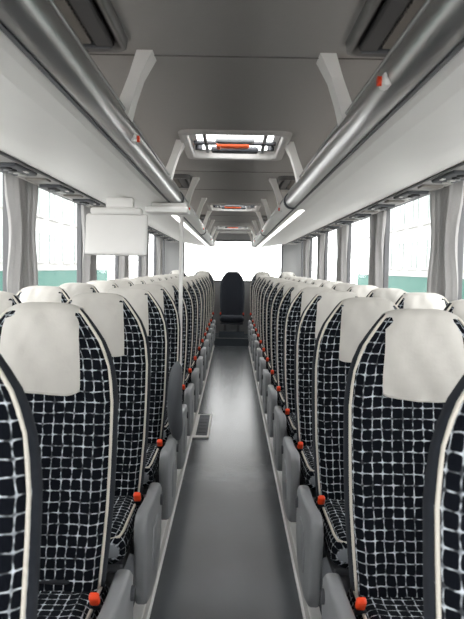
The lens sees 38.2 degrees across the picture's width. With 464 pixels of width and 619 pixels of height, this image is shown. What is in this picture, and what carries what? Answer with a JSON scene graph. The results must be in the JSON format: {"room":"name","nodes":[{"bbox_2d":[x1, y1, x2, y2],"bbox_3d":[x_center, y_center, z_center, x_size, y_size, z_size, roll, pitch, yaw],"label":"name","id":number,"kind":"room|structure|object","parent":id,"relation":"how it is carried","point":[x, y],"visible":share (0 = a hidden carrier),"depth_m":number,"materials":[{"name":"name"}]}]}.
{"room":"vehicle interior","nodes":[
{"label":"vehicle interior","id":0,"kind":"room"},
{"bbox_2d":[82,236,164,276],"bbox_3d":[-1.280,-0.004,5.261,0.040,2.020,14.500,1,4,0],"label":"wall","id":1,"kind":"structure","parent":0,"point":[156,236],"depth_m":9.27,"materials":[{"name":"grey plastic"}]},
{"bbox_2d":[0,170,8,291],"bbox_3d":[-1.276,-0.255,2.941,0.042,0.965,1.720,1,4,0],"label":"window","id":2,"kind":"structure","parent":1,"relation":"in","point":[5,215],"depth_m":3.78,"materials":[{"name":"glass"}]},
{"bbox_2d":[38,186,81,282],"bbox_3d":[-1.274,-0.365,4.738,0.042,0.965,1.720,1,4,0],"label":"window","id":3,"kind":"structure","parent":1,"relation":"in","point":[79,223],"depth_m":5.57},
{"bbox_2d":[115,256,118,278],"bbox_3d":[-1.272,-0.474,6.535,0.042,0.965,1.720,1,4,0],"label":"window","id":4,"kind":"structure","parent":1,"relation":"in","point":[116,257],"depth_m":7.38,"materials":[{"name":"glass"}]},
{"bbox_2d":[138,256,140,276],"bbox_3d":[-1.270,-0.584,8.331,0.042,0.965,1.720,1,4,0],"label":"window","id":5,"kind":"structure","parent":1,"relation":"in","point":[139,257],"depth_m":9.18,"materials":[{"name":"glass"}]},
{"bbox_2d":[149,233,155,274],"bbox_3d":[-1.268,-0.694,10.128,0.042,0.965,1.720,1,4,0],"label":"window","id":6,"kind":"structure","parent":1,"relation":"in","point":[154,248],"depth_m":10.96,"materials":[{"name":"glass"}]},
{"bbox_2d":[156,239,164,274],"bbox_3d":[-1.266,-0.790,11.700,0.042,0.965,1.270,1,4,0],"label":"window","id":7,"kind":"structure","parent":1,"relation":"in","point":[163,239],"depth_m":12.31,"materials":[{"name":"glass"}]},
{"bbox_2d":[150,346,302,618],"bbox_3d":[-0.018,1.057,5.324,2.600,0.060,14.500,1,4,0],"label":"floor","id":8,"kind":"structure","parent":0,"point":[227,556],"depth_m":3.56,"materials":[{"name":"plastic"}]},
{"bbox_2d":[124,345,213,618],"bbox_3d":[-0.791,1.001,4.876,0.954,0.080,13.590,1,4,0],"label":"platform","id":9,"kind":"object","parent":8,"relation":"on","point":[140,611],"visible":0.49,"depth_m":3.19,"materials":[{"name":"plastic"}]},
{"bbox_2d":[0,291,21,314],"bbox_3d":[-1.013,0.518,2.539,0.450,1.161,0.667,1,4,0],"label":"seat","id":10,"kind":"object","parent":9,"relation":"on","point":[7,299],"visible":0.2,"depth_m":2.73,"materials":[{"name":"fabric"}]},
{"bbox_2d":[0,354,42,618],"bbox_3d":[-0.532,0.622,0.972,0.512,1.161,0.668,1,4,0],"label":"seat","id":11,"kind":"object","parent":9,"relation":"on","point":[21,480],"visible":1,"depth_m":1.14,"materials":[{"name":"fabric"}]},
{"bbox_2d":[17,286,69,302],"bbox_3d":[-1.012,0.470,3.322,0.450,1.161,0.667,1,4,0],"label":"seat","id":12,"kind":"object","parent":9,"relation":"on","point":[30,293],"visible":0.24,"depth_m":3.51,"materials":[{"name":"fabric"}]},
{"bbox_2d":[0,302,135,618],"bbox_3d":[-0.531,0.574,1.755,0.512,1.161,0.668,1,4,0],"label":"seat","id":13,"kind":"object","parent":9,"relation":"on","point":[63,364],"visible":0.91,"depth_m":1.90,"materials":[{"name":"fabric"}]},
{"bbox_2d":[59,283,98,297],"bbox_3d":[-1.012,0.422,4.106,0.450,1.161,0.667,1,4,0],"label":"seat","id":14,"kind":"object","parent":9,"relation":"on","point":[72,289],"visible":0.15,"depth_m":4.29,"materials":[{"name":"fabric"}]},
{"bbox_2d":[87,280,117,292],"bbox_3d":[-1.011,0.374,4.889,0.450,1.161,0.667,1,4,0],"label":"seat","id":15,"kind":"object","parent":9,"relation":"on","point":[101,286],"visible":0.12,"depth_m":5.08,"materials":[{"name":"fabric"}]},
{"bbox_2d":[66,293,163,603],"bbox_3d":[-0.530,0.526,2.539,0.512,1.161,0.668,1,4,0],"label":"seat","id":16,"kind":"object","parent":9,"relation":"on","point":[136,521],"visible":0.48,"depth_m":2.66,"materials":[{"name":"fabric"}]},
{"bbox_2d":[107,279,133,286],"bbox_3d":[-1.010,0.326,5.673,0.450,1.161,0.667,1,4,0],"label":"seat","id":17,"kind":"object","parent":9,"relation":"on","point":[119,282],"visible":0.07,"depth_m":5.87,"materials":[{"name":"fabric"}]},
{"bbox_2d":[123,278,145,284],"bbox_3d":[-1.009,0.278,6.457,0.450,1.161,0.667,1,4,0],"label":"seat","id":18,"kind":"object","parent":9,"relation":"on","point":[134,281],"visible":0.11,"depth_m":6.65,"materials":[{"name":"fabric"}]},
{"bbox_2d":[106,287,182,519],"bbox_3d":[-0.515,0.479,3.323,0.542,1.161,0.672,1,4,0],"label":"seat","id":19,"kind":"object","parent":9,"relation":"on","point":[161,461],"visible":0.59,"depth_m":3.43,"materials":[{"name":"fabric"}]},
{"bbox_2d":[134,277,154,283],"bbox_3d":[-1.008,0.230,7.240,0.450,1.161,0.667,1,4,0],"label":"seat","id":20,"kind":"object","parent":9,"relation":"on","point":[146,280],"visible":0.12,"depth_m":7.43,"materials":[{"name":"fabric"}]},
{"bbox_2d":[144,276,160,281],"bbox_3d":[-1.007,0.182,8.024,0.450,1.161,0.667,1,4,0],"label":"seat","id":21,"kind":"object","parent":9,"relation":"on","point":[155,278],"visible":0.08,"depth_m":8.22,"materials":[{"name":"fabric"}]},
{"bbox_2d":[130,284,188,468],"bbox_3d":[-0.529,0.430,4.106,0.512,1.161,0.668,1,4,0],"label":"seat","id":22,"kind":"object","parent":9,"relation":"on","point":[163,298],"visible":0.24,"depth_m":4.26,"materials":[{"name":"fabric"}]},
{"bbox_2d":[153,275,167,279],"bbox_3d":[-1.006,0.135,8.807,0.450,1.161,0.667,1,4,0],"label":"seat","id":23,"kind":"object","parent":9,"relation":"on","point":[160,276],"visible":0.11,"depth_m":9.00,"materials":[{"name":"fabric"}]},
{"bbox_2d":[147,282,195,435],"bbox_3d":[-0.528,0.383,4.889,0.512,1.161,0.668,1,4,0],"label":"seat","id":24,"kind":"object","parent":9,"relation":"on","point":[188,394],"visible":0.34,"depth_m":5.03,"materials":[{"name":"fabric"}]},
{"bbox_2d":[158,280,200,412],"bbox_3d":[-0.527,0.335,5.673,0.512,1.161,0.667,1,4,0],"label":"seat","id":25,"kind":"object","parent":9,"relation":"on","point":[191,376],"visible":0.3,"depth_m":5.80,"materials":[{"name":"fabric"}]},
{"bbox_2d":[178,215,183,366],"bbox_3d":[-0.335,0.175,4.358,0.063,1.647,0.078,1,4,0],"label":"pole","id":26,"kind":"object","parent":9,"relation":"on","point":[181,216],"visible":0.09,"depth_m":4.33,"materials":[{"name":"white metal"}]},
{"bbox_2d":[168,278,203,394],"bbox_3d":[-0.526,0.287,6.457,0.512,1.161,0.668,1,4,0],"label":"seat","id":27,"kind":"object","parent":9,"relation":"on","point":[196,363],"visible":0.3,"depth_m":6.59,"materials":[{"name":"fabric"}]},
{"bbox_2d":[177,277,206,380],"bbox_3d":[-0.525,0.239,7.240,0.512,1.161,0.668,1,4,0],"label":"seat","id":28,"kind":"object","parent":9,"relation":"on","point":[203,353],"visible":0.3,"depth_m":7.38,"materials":[{"name":"fabric"}]},
{"bbox_2d":[185,277,209,369],"bbox_3d":[-0.524,0.191,8.024,0.512,1.161,0.668,1,4,0],"label":"seat","id":29,"kind":"object","parent":9,"relation":"on","point":[206,342],"visible":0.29,"depth_m":8.16,"materials":[{"name":"fabric"}]},
{"bbox_2d":[185,276,211,359],"bbox_3d":[-0.524,0.143,8.807,0.512,1.161,0.668,1,4,0],"label":"seat","id":30,"kind":"object","parent":9,"relation":"on","point":[208,336],"visible":0.25,"depth_m":8.95,"materials":[{"name":"fabric"}]},
{"bbox_2d":[190,275,212,352],"bbox_3d":[-0.523,0.095,9.591,0.512,1.161,0.668,1,4,0],"label":"seat","id":31,"kind":"object","parent":9,"relation":"on","point":[201,277],"visible":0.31,"depth_m":9.73,"materials":[{"name":"fabric"}]},
{"bbox_2d":[196,274,215,340],"bbox_3d":[-0.521,-0.001,11.158,0.512,1.161,0.667,1,4,0],"label":"seat","id":32,"kind":"object","parent":9,"relation":"on","point":[207,278],"visible":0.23,"depth_m":11.31,"materials":[{"name":"fabric"}]},
{"bbox_2d":[199,275,214,346],"bbox_3d":[-0.522,0.047,10.374,0.512,1.161,0.667,1,4,0],"label":"seat","id":33,"kind":"object","parent":9,"relation":"on","point":[204,277],"visible":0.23,"depth_m":10.51,"materials":[{"name":"fabric"}]},
{"bbox_2d":[192,414,211,438],"bbox_3d":[-0.249,0.987,5.721,0.130,0.023,0.820,1,4,0],"label":"floor vent","id":34,"kind":"object","parent":8,"relation":"in","point":[203,422],"visible":1,"depth_m":5.63,"materials":[{"name":"white plastic"}]},
{"bbox_2d":[214,331,248,345],"bbox_3d":[-0.008,0.484,12.097,2.500,0.258,0.890,1,4,0],"label":"step","id":35,"kind":"structure","parent":8,"relation":"on","point":[223,338],"depth_m":11.67,"materials":[{"name":"carpet"}]},
{"bbox_2d":[170,270,186,276],"bbox_3d":[-0.998,-0.121,11.972,0.450,1.161,0.667,1,4,0],"label":"seat","id":36,"kind":"object","parent":35,"relation":"on","point":[173,271],"visible":0.12,"depth_m":12.16,"materials":[{"name":"fabric"}]},
{"bbox_2d":[195,271,214,319],"bbox_3d":[-0.538,-0.113,11.972,0.450,1.161,0.667,1,4,0],"label":"seat","id":37,"kind":"object","parent":35,"relation":"on","point":[207,273],"visible":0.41,"depth_m":12.14,"materials":[{"name":"fabric"}]},
{"bbox_2d":[220,271,244,330],"bbox_3d":[0.002,-0.099,11.962,0.450,1.153,0.641,1,4,0],"label":"seat","id":38,"kind":"object","parent":35,"relation":"on","point":[232,287],"visible":0.98,"depth_m":12.10,"materials":[{"name":"black fabric"}]},
{"bbox_2d":[250,272,269,320],"bbox_3d":[0.542,-0.094,11.972,0.450,1.161,0.667,1,4,0],"label":"seat","id":39,"kind":"object","parent":35,"relation":"on","point":[257,274],"visible":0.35,"depth_m":12.14,"materials":[{"name":"fabric"}]},
{"bbox_2d":[278,272,294,278],"bbox_3d":[1.002,-0.086,11.972,0.450,1.161,0.667,1,4,0],"label":"seat","id":40,"kind":"object","parent":35,"relation":"on","point":[283,275],"visible":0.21,"depth_m":12.16,"materials":[{"name":"fabric"}]},
{"bbox_2d":[248,346,331,618],"bbox_3d":[0.755,1.028,4.876,0.954,0.080,13.590,1,4,0],"label":"platform","id":41,"kind":"object","parent":8,"relation":"on","point":[308,612],"visible":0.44,"depth_m":3.22,"materials":[{"name":"plastic"}]},
{"bbox_2d":[248,275,263,340],"bbox_3d":[0.525,0.018,11.158,0.511,1.161,0.667,1,4,0],"label":"seat","id":42,"kind":"object","parent":41,"relation":"on","point":[259,277],"visible":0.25,"depth_m":11.30,"materials":[{"name":"fabric"}]},
{"bbox_2d":[250,277,268,353],"bbox_3d":[0.523,0.113,9.591,0.511,1.161,0.667,1,4,0],"label":"seat","id":43,"kind":"object","parent":41,"relation":"on","point":[253,331],"visible":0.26,"depth_m":9.73,"materials":[{"name":"fabric"}]},
{"bbox_2d":[249,276,272,346],"bbox_3d":[0.524,0.065,10.374,0.511,1.161,0.667,1,4,0],"label":"seat","id":44,"kind":"object","parent":41,"relation":"on","point":[251,326],"visible":0.23,"depth_m":10.53,"materials":[{"name":"fabric"}]},
{"bbox_2d":[252,277,277,360],"bbox_3d":[0.523,0.161,8.807,0.511,1.161,0.667,1,4,0],"label":"seat","id":45,"kind":"object","parent":41,"relation":"on","point":[254,336],"visible":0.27,"depth_m":8.95,"materials":[{"name":"fabric"}]},
{"bbox_2d":[253,278,282,370],"bbox_3d":[0.522,0.209,8.024,0.511,1.161,0.667,1,4,0],"label":"seat","id":46,"kind":"object","parent":41,"relation":"on","point":[256,342],"visible":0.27,"depth_m":8.17,"materials":[{"name":"fabric"}]},
{"bbox_2d":[256,279,287,381],"bbox_3d":[0.521,0.257,7.240,0.511,1.161,0.667,1,4,0],"label":"seat","id":47,"kind":"object","parent":41,"relation":"on","point":[259,351],"visible":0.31,"depth_m":7.38,"materials":[{"name":"fabric"}]},
{"bbox_2d":[258,280,296,395],"bbox_3d":[0.520,0.305,6.457,0.511,1.161,0.667,1,4,0],"label":"seat","id":48,"kind":"object","parent":41,"relation":"on","point":[263,364],"visible":0.29,"depth_m":6.59,"materials":[{"name":"fabric"}]},
{"bbox_2d":[262,282,305,413],"bbox_3d":[0.519,0.353,5.673,0.511,1.161,0.667,1,4,0],"label":"seat","id":49,"kind":"object","parent":41,"relation":"on","point":[268,378],"visible":0.3,"depth_m":5.81,"materials":[{"name":"fabric"}]},
{"bbox_2d":[266,284,318,437],"bbox_3d":[0.518,0.401,4.889,0.511,1.161,0.667,1,4,0],"label":"seat","id":50,"kind":"object","parent":41,"relation":"on","point":[274,398],"visible":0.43,"depth_m":5.02,"materials":[{"name":"fabric"}]},
{"bbox_2d":[272,287,334,470],"bbox_3d":[0.518,0.449,4.106,0.511,1.161,0.667,1,4,0],"label":"seat","id":51,"kind":"object","parent":41,"relation":"on","point":[284,425],"visible":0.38,"depth_m":4.23,"materials":[{"name":"fabric"}]},
{"bbox_2d":[297,278,312,281],"bbox_3d":[1.005,0.170,8.807,0.450,1.161,0.667,1,4,0],"label":"seat","id":52,"kind":"object","parent":41,"relation":"on","point":[301,279],"visible":0.09,"depth_m":9.00,"materials":[{"name":"fabric"}]},
{"bbox_2d":[303,279,320,283],"bbox_3d":[1.004,0.218,8.024,0.450,1.161,0.667,1,4,0],"label":"seat","id":53,"kind":"object","parent":41,"relation":"on","point":[308,281],"visible":0.09,"depth_m":8.22,"materials":[{"name":"fabric"}]},
{"bbox_2d":[281,291,358,521],"bbox_3d":[0.517,0.497,3.322,0.511,1.161,0.667,1,4,0],"label":"seat","id":54,"kind":"object","parent":41,"relation":"on","point":[297,463],"visible":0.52,"depth_m":3.44,"materials":[{"name":"fabric"}]},
{"bbox_2d":[311,280,329,285],"bbox_3d":[1.004,0.266,7.240,0.450,1.161,0.667,1,4,0],"label":"seat","id":55,"kind":"object","parent":41,"relation":"on","point":[316,282],"visible":0.12,"depth_m":7.43,"materials":[{"name":"fabric"}]},
{"bbox_2d":[319,281,342,287],"bbox_3d":[1.003,0.313,6.457,0.450,1.161,0.667,1,4,0],"label":"seat","id":56,"kind":"object","parent":41,"relation":"on","point":[330,284],"visible":0.09,"depth_m":6.65,"materials":[{"name":"fabric"}]},
{"bbox_2d":[332,283,357,290],"bbox_3d":[1.002,0.361,5.673,0.450,1.161,0.667,1,4,0],"label":"seat","id":57,"kind":"object","parent":41,"relation":"on","point":[339,286],"visible":0.11,"depth_m":5.86,"materials":[{"name":"fabric"}]},
{"bbox_2d":[295,297,398,607],"bbox_3d":[0.516,0.545,2.539,0.511,1.161,0.667,1,4,0],"label":"seat","id":58,"kind":"object","parent":41,"relation":"on","point":[320,522],"visible":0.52,"depth_m":2.66,"materials":[{"name":"fabric"}]},
{"bbox_2d":[347,285,377,296],"bbox_3d":[1.001,0.409,4.889,0.450,1.161,0.667,1,4,0],"label":"seat","id":59,"kind":"object","parent":41,"relation":"on","point":[360,290],"visible":0.16,"depth_m":5.08,"materials":[{"name":"fabric"}]},
{"bbox_2d":[366,288,405,302],"bbox_3d":[1.000,0.457,4.106,0.450,1.161,0.667,1,4,0],"label":"seat","id":60,"kind":"object","parent":41,"relation":"on","point":[392,294],"visible":0.14,"depth_m":4.29,"materials":[{"name":"fabric"}]},
{"bbox_2d":[320,309,463,618],"bbox_3d":[0.515,0.593,1.755,0.511,1.161,0.667,1,4,0],"label":"seat","id":61,"kind":"object","parent":41,"relation":"on","point":[402,374],"visible":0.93,"depth_m":1.90,"materials":[{"name":"fabric"}]},
{"bbox_2d":[395,292,448,309],"bbox_3d":[0.999,0.505,3.322,0.450,1.161,0.667,1,4,0],"label":"seat","id":62,"kind":"object","parent":41,"relation":"on","point":[414,300],"visible":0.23,"depth_m":3.51,"materials":[{"name":"fabric"}]},
{"bbox_2d":[423,375,463,618],"bbox_3d":[0.514,0.643,0.937,0.511,1.161,0.667,1,4,0],"label":"seat","id":63,"kind":"object","parent":41,"relation":"on","point":[443,492],"visible":1,"depth_m":1.10,"materials":[{"name":"fabric"}]},
{"bbox_2d":[444,299,463,321],"bbox_3d":[0.999,0.553,2.539,0.450,1.161,0.667,1,4,0],"label":"seat","id":64,"kind":"object","parent":41,"relation":"on","point":[456,307],"visible":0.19,"depth_m":2.73,"materials":[{"name":"fabric"}]},
{"bbox_2d":[165,233,300,333],"bbox_3d":[0.007,-0.425,12.517,2.600,2.020,0.040,1,4,0],"label":"wall","id":65,"kind":"structure","parent":0,"point":[291,253],"depth_m":12.47,"materials":[{"name":"grey plastic"}]},
{"bbox_2d":[183,240,282,281],"bbox_3d":[0.016,-0.904,12.488,1.860,0.780,0.050,1,4,0],"label":"window","id":66,"kind":"structure","parent":65,"relation":"in","point":[215,240],"depth_m":12.46,"materials":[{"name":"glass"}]},
{"bbox_2d":[88,0,383,233],"bbox_3d":[0.016,-0.909,5.204,2.520,0.120,14.500,1,4,0],"label":"ceiling","id":67,"kind":"structure","parent":0,"point":[293,96],"depth_m":2.27,"materials":[{"name":"plastic"}]},
{"bbox_2d":[54,0,127,52],"bbox_3d":[-0.417,-0.734,1.488,0.240,0.029,0.940,1,4,0],"label":"grille","id":68,"kind":"object","parent":67,"relation":"attached to","point":[96,23],"depth_m":1.74,"materials":[{"name":"grey plastic"}]},
{"bbox_2d":[0,0,218,246],"bbox_3d":[-0.691,-0.858,5.458,0.909,0.276,13.400,1,4,0],"label":"luggage rack","id":69,"kind":"object","parent":67,"relation":"attached to","point":[65,131],"visible":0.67,"depth_m":2.01,"materials":[{"name":"brushed aluminium"},{"name":"white plastic"}]},
{"bbox_2d":[85,197,147,255],"bbox_3d":[-0.672,-0.482,3.907,0.360,0.335,0.082,1,4,0],"label":"monitor","id":70,"kind":"object","parent":69,"relation":"hanging from","point":[119,228],"visible":1,"depth_m":3.88,"materials":[{"name":"white plastic"}]},
{"bbox_2d":[144,202,189,215],"bbox_3d":[-0.375,-0.591,3.927,0.250,0.062,0.230,1,4,0],"label":"console","id":71,"kind":"object","parent":69,"relation":"attached to","point":[156,208],"visible":1,"depth_m":3.82,"materials":[{"name":"white plastic"}]},
{"bbox_2d":[173,174,191,187],"bbox_3d":[-0.414,-0.946,4.952,0.240,0.029,0.600,1,4,0],"label":"grille","id":72,"kind":"object","parent":67,"relation":"attached to","point":[182,180],"depth_m":4.80,"materials":[{"name":"grey plastic"}]},
{"bbox_2d":[199,214,209,219],"bbox_3d":[-0.410,-1.160,8.445,0.240,0.029,0.600,1,4,0],"label":"grille","id":73,"kind":"object","parent":67,"relation":"attached to","point":[202,217],"depth_m":8.29,"materials":[{"name":"grey plastic"}]},
{"bbox_2d":[215,225,250,229],"bbox_3d":[0.023,-1.302,10.490,0.610,0.062,0.840,1,4,0],"label":"roof hatch","id":74,"kind":"object","parent":67,"relation":"attached to","point":[233,227],"visible":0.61,"depth_m":10.52,"materials":[{"name":"white plastic"}]},
{"bbox_2d":[207,203,260,211],"bbox_3d":[0.019,-1.092,7.056,0.610,0.062,0.840,1,4,0],"label":"roof hatch","id":75,"kind":"object","parent":67,"relation":"attached to","point":[233,207],"visible":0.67,"depth_m":7.09,"materials":[{"name":"white plastic"}]},
{"bbox_2d":[178,129,291,160],"bbox_3d":[0.015,-0.876,3.533,0.610,0.062,0.840,1,4,0],"label":"roof hatch","id":76,"kind":"object","parent":67,"relation":"attached to","point":[226,148],"visible":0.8,"depth_m":3.56,"materials":[{"name":"white plastic"}]},
{"bbox_2d":[90,54,382,230],"bbox_3d":[0.017,-0.977,5.350,1.800,0.004,12.206,1,4,0],"label":"trim","id":77,"kind":"structure","parent":67,"relation":"attached to","point":[90,54],"depth_m":2.06,"materials":[{"name":"grey plastic"}]},
{"bbox_2d":[277,176,295,189],"bbox_3d":[0.446,-0.931,4.952,0.240,0.029,0.600,1,4,0],"label":"grille","id":78,"kind":"object","parent":67,"relation":"attached to","point":[284,182],"depth_m":4.82,"materials":[{"name":"grey plastic"}]},
{"bbox_2d":[248,0,463,247],"bbox_3d":[0.720,-0.833,5.458,0.909,0.276,13.400,1,4,0],"label":"luggage rack","id":79,"kind":"object","parent":67,"relation":"attached to","point":[400,140],"visible":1,"depth_m":2.06,"materials":[{"name":"brushed metal"},{"name":"light grey plastic"},{"name":"dark grey plastic"}]},
{"bbox_2d":[346,0,425,57],"bbox_3d":[0.443,-0.719,1.488,0.240,0.029,0.940,1,4,0],"label":"grille","id":80,"kind":"object","parent":67,"relation":"attached to","point":[379,24],"depth_m":1.72,"materials":[{"name":"grey plastic"}]},
{"bbox_3d":[-1.210,-0.844,5.210,0.018,0.018,14.300,1,4,0],"label":"rail","id":81,"kind":"object","parent":67,"relation":"attached to","visible":0},
{"bbox_2d":[4,173,37,294],"bbox_3d":[-1.201,-0.399,3.838,0.071,0.700,0.440,1,4,0],"label":"curtain","id":82,"kind":"object","parent":81,"relation":"hanging from","point":[21,196],"visible":0.89,"depth_m":3.75,"materials":[{"name":"fabric"}]},
{"bbox_2d":[81,205,96,282],"bbox_3d":[-1.200,-0.509,5.634,0.072,0.700,0.360,1,4,0],"label":"curtain","id":83,"kind":"object","parent":81,"relation":"hanging from","point":[89,262],"visible":0.47,"depth_m":5.53,"materials":[{"name":"fabric"}]},
{"bbox_2d":[119,256,128,278],"bbox_3d":[-1.197,-0.619,7.430,0.071,0.700,0.440,1,4,0],"label":"curtain","id":84,"kind":"object","parent":81,"relation":"hanging from","point":[123,260],"visible":0.4,"depth_m":7.31,"materials":[{"name":"fabric"}]},
{"bbox_2d":[142,233,148,276],"bbox_3d":[-1.195,-0.729,9.227,0.071,0.700,0.360,1,4,0],"label":"curtain","id":85,"kind":"object","parent":81,"relation":"hanging from","point":[145,259],"visible":0.45,"depth_m":9.19,"materials":[{"name":"fabric"}]},
{"bbox_2d":[156,237,162,274],"bbox_3d":[-1.194,-0.839,11.026,0.072,0.700,0.440,1,4,0],"label":"curtain","id":86,"kind":"object","parent":81,"relation":"hanging from","point":[159,241],"visible":0.81,"depth_m":10.90,"materials":[{"name":"fabric"}]},
{"bbox_3d":[1.239,-0.801,5.210,0.018,0.018,14.300,1,4,0],"label":"rail","id":87,"kind":"object","parent":67,"relation":"attached to","visible":0},
{"bbox_2d":[303,239,309,277],"bbox_3d":[1.222,-0.796,11.026,0.072,0.700,0.440,1,4,0],"label":"curtain","id":88,"kind":"object","parent":87,"relation":"hanging from","point":[306,244],"visible":0.86,"depth_m":10.90,"materials":[{"name":"fabric"}]},
{"bbox_2d":[317,233,324,279],"bbox_3d":[1.220,-0.686,9.227,0.071,0.700,0.360,1,4,0],"label":"curtain","id":89,"kind":"object","parent":87,"relation":"hanging from","point":[321,238],"visible":0.88,"depth_m":9.13,"materials":[{"name":"fabric"}]},
{"bbox_2d":[336,225,348,282],"bbox_3d":[1.218,-0.577,7.430,0.071,0.700,0.440,1,4,0],"label":"curtain","id":90,"kind":"object","parent":87,"relation":"hanging from","point":[342,232],"visible":0.84,"depth_m":7.31,"materials":[{"name":"fabric"}]},
{"bbox_2d":[368,210,386,287],"bbox_3d":[1.216,-0.467,5.634,0.072,0.700,0.360,1,4,0],"label":"curtain","id":91,"kind":"object","parent":87,"relation":"hanging from","point":[378,220],"visible":0.86,"depth_m":5.54,"materials":[{"name":"fabric"}]},
{"bbox_2d":[427,181,463,301],"bbox_3d":[1.214,-0.357,3.838,0.071,0.700,0.440,1,4,0],"label":"curtain","id":92,"kind":"object","parent":87,"relation":"hanging from","point":[446,203],"visible":0.86,"depth_m":3.74,"materials":[{"name":"fabric"}]},
{"bbox_2d":[301,236,384,281],"bbox_3d":[1.280,0.041,5.261,0.040,2.020,14.500,1,4,0],"label":"wall","id":93,"kind":"structure","parent":0,"point":[384,236],"depth_m":9.22,"materials":[{"name":"grey plastic"}]},
{"bbox_2d":[301,242,302,276],"bbox_3d":[1.293,-0.746,11.700,0.042,0.965,1.270,1,4,0],"label":"window","id":94,"kind":"structure","parent":93,"relation":"in","point":[302,242],"depth_m":12.31,"materials":[{"name":"glass"}]},
{"bbox_2d":[309,236,323,279],"bbox_3d":[1.292,-0.650,10.128,0.042,0.965,1.720,1,4,0],"label":"window","id":95,"kind":"structure","parent":93,"relation":"in","point":[311,239],"depth_m":10.96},
{"bbox_2d":[324,229,336,279],"bbox_3d":[1.290,-0.540,8.331,0.042,0.965,1.720,1,4,0],"label":"window","id":96,"kind":"structure","parent":93,"relation":"in","point":[327,233],"depth_m":9.16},
{"bbox_2d":[346,216,369,282],"bbox_3d":[1.288,-0.430,6.535,0.042,0.965,1.720,1,4,0],"label":"window","id":97,"kind":"structure","parent":93,"relation":"in","point":[350,224],"depth_m":7.37,"materials":[{"name":"glass"}]},
{"bbox_2d":[383,193,429,287],"bbox_3d":[1.286,-0.320,4.738,0.042,0.965,1.720,1,4,0],"label":"window","id":98,"kind":"structure","parent":93,"relation":"in","point":[388,213],"depth_m":5.57,"materials":[{"name":"glass"}]},
{"bbox_2d":[458,180,463,299],"bbox_3d":[1.284,-0.210,2.941,0.042,0.965,1.720,1,4,0],"label":"window","id":99,"kind":"structure","parent":93,"relation":"in","point":[461,224],"depth_m":3.78,"materials":[{"name":"glass"}]},
{"label":"outside","id":100,"kind":"structure","parent":0,"visible":0},
{"bbox_3d":[-0.036,2.084,10.146,160.000,0.100,160.000,1,4,0],"label":"ground","id":101,"kind":"structure","parent":100,"visible":0},
{"bbox_2d":[0,172,107,290],"bbox_3d":[-11.890,-2.399,21.907,6.140,7.000,52.000,1,4,0],"label":"building","id":102,"kind":"structure","parent":101,"relation":"on","point":[56,218],"depth_m":33.70,"materials":[{"name":"paint"}]},
{"bbox_2d":[357,195,463,298],"bbox_3d":[11.966,-1.983,21.907,6.140,7.000,52.000,1,4,0],"label":"building","id":103,"kind":"structure","parent":101,"relation":"on","point":[410,223],"depth_m":34.60,"materials":[{"name":"paint"}]}
]}

